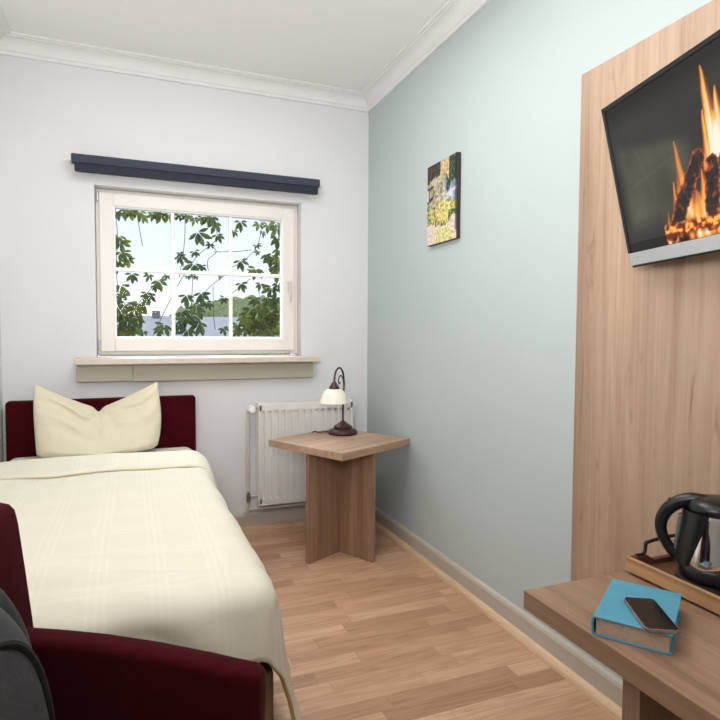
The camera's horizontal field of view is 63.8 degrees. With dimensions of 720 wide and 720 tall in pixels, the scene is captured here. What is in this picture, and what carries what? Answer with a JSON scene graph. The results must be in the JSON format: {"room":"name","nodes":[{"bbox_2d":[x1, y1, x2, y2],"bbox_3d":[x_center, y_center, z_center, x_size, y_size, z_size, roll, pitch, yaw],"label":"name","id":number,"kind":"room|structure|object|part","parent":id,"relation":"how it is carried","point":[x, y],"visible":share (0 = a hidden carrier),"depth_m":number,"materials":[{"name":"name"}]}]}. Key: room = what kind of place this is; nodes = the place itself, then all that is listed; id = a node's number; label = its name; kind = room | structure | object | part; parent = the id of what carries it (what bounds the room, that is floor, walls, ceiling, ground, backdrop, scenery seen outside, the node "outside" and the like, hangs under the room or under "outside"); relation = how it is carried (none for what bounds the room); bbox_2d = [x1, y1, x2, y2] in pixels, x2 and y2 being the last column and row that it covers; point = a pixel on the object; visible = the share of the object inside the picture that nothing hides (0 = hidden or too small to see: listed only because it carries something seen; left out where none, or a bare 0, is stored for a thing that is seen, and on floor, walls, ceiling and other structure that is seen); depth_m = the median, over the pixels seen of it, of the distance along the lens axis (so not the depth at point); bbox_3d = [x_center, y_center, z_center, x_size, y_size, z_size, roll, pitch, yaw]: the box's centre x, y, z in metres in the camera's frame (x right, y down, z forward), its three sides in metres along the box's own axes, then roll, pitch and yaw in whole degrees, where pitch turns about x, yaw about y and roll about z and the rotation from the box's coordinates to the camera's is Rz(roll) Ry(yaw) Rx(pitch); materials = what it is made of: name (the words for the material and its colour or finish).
{"room":"hotel room","nodes":[
{"label":"hotel room","id":0,"kind":"room"},
{"bbox_2d":[0,311,3,461],"bbox_3d":[-1.017,-0.180,0.660,0.200,2.590,4.692,-1,3,-22],"label":"wall","id":1,"kind":"structure","parent":0,"point":[1,397],"depth_m":2.87,"materials":[{"name":"white paint"}]},
{"bbox_2d":[0,7,9,40],"bbox_3d":[-0.880,-1.433,0.655,0.082,0.085,4.692,-1,3,-22],"label":"trim","id":2,"kind":"structure","parent":1,"relation":"attached to","point":[4,29],"depth_m":2.71,"materials":[{"name":"paint"}]},
{"bbox_2d":[0,55,368,513],"bbox_3d":[-0.918,-0.303,3.360,2.375,2.590,0.260,-1,3,-22],"label":"wall","id":3,"kind":"structure","parent":0,"point":[49,112],"depth_m":3.14,"materials":[{"name":"white paint"}]},
{"bbox_2d":[115,209,175,336],"bbox_3d":[-1.309,-0.524,3.497,0.396,0.826,0.153,-1,3,-22],"label":"climbing vine","id":4,"kind":"object","parent":3,"relation":"hanging from","point":[135,328],"visible":0.84,"depth_m":3.45,"materials":[{"name":"green plant"}]},
{"bbox_2d":[0,31,367,111],"bbox_3d":[-0.849,-1.546,3.144,1.975,0.085,0.082,-1,3,-22],"label":"trim","id":5,"kind":"structure","parent":3,"relation":"attached to","point":[15,44],"depth_m":3.09,"materials":[{"name":"paint"}]},
{"bbox_2d":[153,214,228,336],"bbox_3d":[-1.048,-0.507,3.608,0.471,0.809,0.135,-1,3,-22],"label":"climbing vine","id":6,"kind":"object","parent":3,"relation":"hanging from","point":[210,221],"visible":0.9,"depth_m":3.60,"materials":[{"name":"green plant"}]},
{"bbox_3d":[-0.991,-0.531,3.615,0.295,0.762,0.022,-1,3,-22],"label":"stem","id":7,"kind":"part","parent":6,"relation":"part of","materials":[{"name":"green plant"}]},
{"bbox_2d":[68,153,320,194],"bbox_3d":[-0.854,-1.006,3.169,1.330,0.084,0.080,-1,3,-22],"label":"roller blind","id":8,"kind":"object","parent":3,"relation":"attached to","point":[86,163],"visible":1,"depth_m":3.11,"materials":[{"name":"blue fabric"}]},
{"bbox_2d":[74,189,319,381],"bbox_3d":[-0.881,-0.406,3.247,1.296,1.028,0.265,-1,3,-22],"label":"window","id":9,"kind":"structure","parent":3,"relation":"in","point":[152,368],"depth_m":3.23,"materials":[{"name":"beige paint"}]},
{"bbox_3d":[-0.904,-0.478,3.318,1.070,0.851,0.070,-1,3,-22],"label":"sash","id":10,"kind":"part","parent":9,"relation":"part of","materials":[{"name":"beige paint"}]},
{"bbox_3d":[-0.875,-0.002,3.247,1.296,0.032,0.225,-1,3,-22],"label":"sill","id":11,"kind":"part","parent":9,"relation":"part of","materials":[{"name":"beige stone"}]},
{"bbox_3d":[-0.419,-0.410,3.455,0.024,0.130,0.042,-1,3,-22],"label":"handle","id":12,"kind":"part","parent":9,"relation":"part of","materials":[{"name":"white plastic"}]},
{"bbox_2d":[216,220,279,336],"bbox_3d":[-0.704,-0.514,3.739,0.474,0.812,0.139,-1,3,-22],"label":"climbing vine","id":13,"kind":"object","parent":3,"relation":"hanging from","point":[270,321],"visible":0.86,"depth_m":3.75,"materials":[{"name":"green plant"}]},
{"bbox_2d":[232,506,305,525],"bbox_3d":[-0.874,0.946,3.289,1.975,0.102,0.016,-1,3,-22],"label":"baseboard","id":14,"kind":"structure","parent":3,"relation":"attached to","point":[296,513],"depth_m":3.42,"materials":[{"name":"paint"}]},
{"bbox_2d":[240,519,305,532],"bbox_3d":[-0.885,0.983,3.266,1.937,0.030,0.022,-1,3,-22],"label":"trim","id":15,"kind":"structure","parent":3,"relation":"attached to","point":[275,525],"depth_m":3.41,"materials":[{"name":"brown wood"}]},
{"bbox_2d":[246,398,352,511],"bbox_3d":[-0.299,0.554,3.432,0.752,0.626,0.137,-1,3,-22],"label":"radiator","id":16,"kind":"object","parent":3,"relation":"attached to","point":[280,473],"visible":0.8,"depth_m":3.35,"materials":[{"name":"metal"}]},
{"bbox_3d":[-0.613,0.277,3.262,0.046,0.046,0.078,-1,3,-22],"label":"thermostat knob","id":17,"kind":"part","parent":16,"relation":"part of","materials":[{"name":"white plastic"}]},
{"bbox_2d":[0,0,447,90],"bbox_3d":[-0.014,-1.539,1.037,2.375,0.100,5.172,-1,3,-22],"label":"ceiling","id":18,"kind":"structure","parent":0,"point":[346,44],"depth_m":2.75,"materials":[{"name":"paint"}]},
{"bbox_2d":[244,525,615,719],"bbox_3d":[-0.028,1.148,1.159,2.375,0.100,5.172,-1,3,-22],"label":"floor","id":19,"kind":"structure","parent":0,"point":[386,638],"depth_m":2.11,"materials":[{"name":"laminate"}]},
{"bbox_2d":[0,502,265,719],"bbox_3d":[-0.460,0.691,0.711,0.545,0.851,0.610,1,3,8],"label":"armchair","id":20,"kind":"object","parent":19,"relation":"on","point":[90,675],"visible":0.92,"depth_m":0.95,"materials":[{"name":"red fabric"}]},
{"bbox_3d":[-0.658,0.487,0.758,0.135,0.451,0.557,1,3,8],"label":"backrest","id":21,"kind":"part","parent":20,"relation":"part of","materials":[{"name":"red fabric"}]},
{"bbox_2d":[0,588,55,719],"bbox_3d":[-0.499,0.458,0.648,0.258,0.464,0.305,1,3,8],"label":"backpack","id":22,"kind":"object","parent":20,"relation":"on","point":[25,693],"visible":1,"depth_m":0.70,"materials":[{"name":"grey fabric"}]},
{"bbox_3d":[-0.391,0.696,0.977,0.474,0.457,0.052,1,3,8],"label":"armrest","id":23,"kind":"part","parent":20,"relation":"part of","materials":[{"name":"red fabric"}]},
{"bbox_2d":[5,395,272,719],"bbox_3d":[-0.982,0.644,2.159,0.906,0.806,1.987,-1,3,-22],"label":"bed","id":24,"kind":"object","parent":19,"relation":"on","point":[178,412],"visible":0.16,"depth_m":2.98,"materials":[{"name":"red fabric"}]},
{"bbox_2d":[33,382,160,457],"bbox_3d":[-1.286,0.297,2.850,0.584,0.352,0.194,-1,3,-22],"label":"pillow","id":25,"kind":"object","parent":24,"relation":"on","point":[63,426],"visible":0.98,"depth_m":2.83,"materials":[{"name":"beige fabric"}]},
{"bbox_3d":[-1.334,0.542,3.047,0.906,0.686,0.070,-1,3,-22],"label":"headboard","id":26,"kind":"part","parent":24,"relation":"part of","materials":[{"name":"red fabric"}]},
{"bbox_3d":[-0.971,0.615,2.123,0.876,0.207,1.913,-1,3,-22],"label":"mattress","id":27,"kind":"part","parent":24,"relation":"part of","materials":[{"name":"beige fabric"}]},
{"bbox_2d":[0,450,301,719],"bbox_3d":[-0.843,0.716,1.917,1.016,0.528,1.570,-1,3,-22],"label":"duvet","id":28,"kind":"object","parent":24,"relation":"on","point":[140,545],"visible":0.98,"depth_m":1.49,"materials":[{"name":"beige fabric"}]},
{"bbox_2d":[269,429,409,563],"bbox_3d":[-0.108,0.713,3.055,0.524,0.596,0.524,3,3,41],"label":"side table","id":29,"kind":"object","parent":19,"relation":"on","point":[340,470],"visible":0.95,"depth_m":2.95,"materials":[{"name":"brown wood"}]},
{"bbox_3d":[-0.108,0.731,3.056,0.022,0.560,0.472,3,3,41],"label":"board","id":30,"kind":"part","parent":29,"relation":"part of","materials":[{"name":"brown wood"}]},
{"bbox_2d":[313,367,356,435],"bbox_3d":[-0.155,0.296,3.155,0.281,0.519,0.236,0,3,1],"label":"table lamp","id":31,"kind":"object","parent":29,"relation":"on","point":[334,395],"visible":0.97,"depth_m":3.11,"materials":[{"name":"brown metal"}]},
{"bbox_3d":[-0.139,0.193,3.111,0.158,0.077,0.158,2,3,31],"label":"lamp shade","id":32,"kind":"part","parent":31,"relation":"part of","materials":[{"name":"white glass"}]},
{"bbox_3d":[-0.114,0.194,3.153,0.010,0.313,0.109,2,3,31],"label":"gooseneck stem","id":33,"kind":"part","parent":31,"relation":"part of","materials":[{"name":"brown metal"}]},
{"bbox_3d":[-0.108,0.731,3.056,0.472,0.560,0.022,3,3,41],"label":"board","id":34,"kind":"part","parent":29,"relation":"part of","materials":[{"name":"brown wood"}]},
{"bbox_2d":[523,571,719,719],"bbox_3d":[0.938,0.831,0.549,0.569,0.600,1.755,-1,3,-22],"label":"desk","id":35,"kind":"object","parent":19,"relation":"on","point":[685,684],"visible":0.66,"depth_m":1.02,"materials":[{"name":"brown wood"}]},
{"bbox_2d":[591,579,681,655],"bbox_3d":[0.532,0.485,1.107,0.132,0.036,0.194,2,3,33],"label":"book","id":36,"kind":"object","parent":35,"relation":"on","point":[612,619],"visible":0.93,"depth_m":1.06,"materials":[{"name":"blue paper"}]},
{"bbox_2d":[624,597,678,633],"bbox_3d":[0.529,0.465,1.056,0.058,0.008,0.122,1,3,7],"label":"smartphone","id":37,"kind":"object","parent":36,"relation":"on","point":[652,618],"visible":1,"depth_m":1.04,"materials":[{"name":"metal"}]},
{"bbox_3d":[0.725,0.823,1.123,0.543,0.560,0.038,-1,3,-22],"label":"panel","id":38,"kind":"part","parent":35,"relation":"part of","materials":[{"name":"brown wood"}]},
{"bbox_2d":[625,534,719,614],"bbox_3d":[0.851,0.466,1.123,0.278,0.075,0.578,-1,3,-22],"label":"wooden tray","id":39,"kind":"object","parent":35,"relation":"on","point":[658,570],"visible":0.49,"depth_m":1.26,"materials":[{"name":"brown wood"}]},
{"bbox_3d":[0.744,0.436,1.383,0.220,0.041,0.008,-1,3,-22],"label":"handle","id":40,"kind":"part","parent":39,"relation":"part of","materials":[{"name":"black metal"}]},
{"bbox_2d":[654,492,719,595],"bbox_3d":[0.763,0.387,1.257,0.152,0.193,0.173,-1,3,-20],"label":"electric kettle","id":41,"kind":"object","parent":39,"relation":"in","point":[695,548],"visible":0.99,"depth_m":1.23,"materials":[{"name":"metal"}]},
{"bbox_3d":[0.710,0.372,1.284,0.102,0.165,0.031,2,3,33],"label":"handle","id":42,"kind":"part","parent":41,"relation":"part of","materials":[{"name":"black plastic"}]},
{"bbox_3d":[0.768,0.311,1.243,0.112,0.034,0.112,2,3,33],"label":"lid","id":43,"kind":"part","parent":41,"relation":"part of","materials":[{"name":"black plastic"}]},
{"bbox_2d":[367,0,711,680],"bbox_3d":[1.005,-0.207,1.462,0.200,2.590,4.692,-1,3,-22],"label":"wall","id":44,"kind":"structure","parent":0,"point":[471,338],"depth_m":2.37,"materials":[{"name":"green paint"}]},
{"bbox_2d":[361,0,489,112],"bbox_3d":[0.880,-1.456,1.353,0.082,0.085,4.692,-1,3,-22],"label":"trim","id":45,"kind":"structure","parent":44,"relation":"attached to","point":[453,14],"depth_m":2.82,"materials":[{"name":"paint"}]},
{"bbox_2d":[427,152,460,246],"bbox_3d":[0.389,-0.739,2.698,0.021,0.379,0.274,-1,3,-22],"label":"picture","id":46,"kind":"object","parent":44,"relation":"attached to","point":[444,177],"visible":1,"depth_m":2.67},
{"bbox_2d":[375,520,621,719],"bbox_3d":[0.883,1.074,1.466,0.022,0.030,4.676,-1,3,-22],"label":"trim","id":47,"kind":"structure","parent":44,"relation":"attached to","point":[586,688],"depth_m":2.18,"materials":[{"name":"brown wood"}]},
{"bbox_2d":[375,506,622,707],"bbox_3d":[0.898,1.037,1.478,0.016,0.102,4.692,-1,3,-22],"label":"baseboard","id":48,"kind":"structure","parent":44,"relation":"attached to","point":[607,683],"depth_m":2.20,"materials":[{"name":"paint"}]},
{"bbox_2d":[571,0,719,580],"bbox_3d":[1.156,0.005,0.780,0.024,1.730,2.396,-1,3,-22],"label":"wood panel","id":49,"kind":"object","parent":44,"relation":"attached to","point":[647,403],"visible":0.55,"depth_m":1.68,"materials":[{"name":"brown wood"}]},
{"bbox_2d":[601,29,719,266],"bbox_3d":[0.833,-0.458,1.245,0.246,0.433,0.735,0,3,-9],"label":"television","id":50,"kind":"object","parent":49,"relation":"attached to","point":[663,134],"visible":1,"depth_m":1.38,"materials":[{"name":"black plastic"}]},
{"bbox_3d":[0.780,-0.457,1.237,0.128,0.433,0.735,0,3,-9],"label":"casing","id":51,"kind":"part","parent":50,"relation":"part of","materials":[{"name":"silver metal"}]},
{"label":"outside","id":52,"kind":"structure","parent":0,"visible":0},
{"bbox_3d":[-22.848,1.710,57.729,120.000,0.200,116.100,-1,3,-22],"label":"ground","id":53,"kind":"structure","parent":52,"visible":0},
{"bbox_2d":[99,311,248,355],"bbox_3d":[-6.865,1.253,13.704,7.900,4.880,4.400,-1,3,-22],"label":"house","id":54,"kind":"structure","parent":53,"relation":"on","point":[149,325],"depth_m":13.76,"materials":[{"name":"brick"}]},
{"bbox_2d":[169,306,197,316],"bbox_3d":[-6.335,0.723,20.646,2.458,5.313,2.318,1,3,10],"label":"tree","id":55,"kind":"object","parent":53,"relation":"on","point":[180,309],"visible":0.02,"depth_m":20.30,"materials":[{"name":"green plant"}]},
{"bbox_2d":[185,302,239,354],"bbox_3d":[-6.340,0.436,23.340,3.215,5.641,2.612,-1,3,-22],"label":"tree","id":56,"kind":"object","parent":53,"relation":"on","point":[217,312],"visible":0.04,"depth_m":22.97,"materials":[{"name":"green plant"}]},
{"bbox_2d":[205,296,263,354],"bbox_3d":[-6.091,0.090,26.626,4.148,6.035,2.736,-1,3,-22],"label":"tree","id":57,"kind":"object","parent":53,"relation":"on","point":[238,305],"visible":0.11,"depth_m":26.08,"materials":[{"name":"green plant"}]},
{"bbox_2d":[240,295,289,354],"bbox_3d":[-5.564,-0.263,30.716,4.994,6.374,2.700,-1,3,-22],"label":"tree","id":58,"kind":"object","parent":53,"relation":"on","point":[245,300],"visible":0.04,"depth_m":30.11,"materials":[{"name":"green plant"}]}
]}

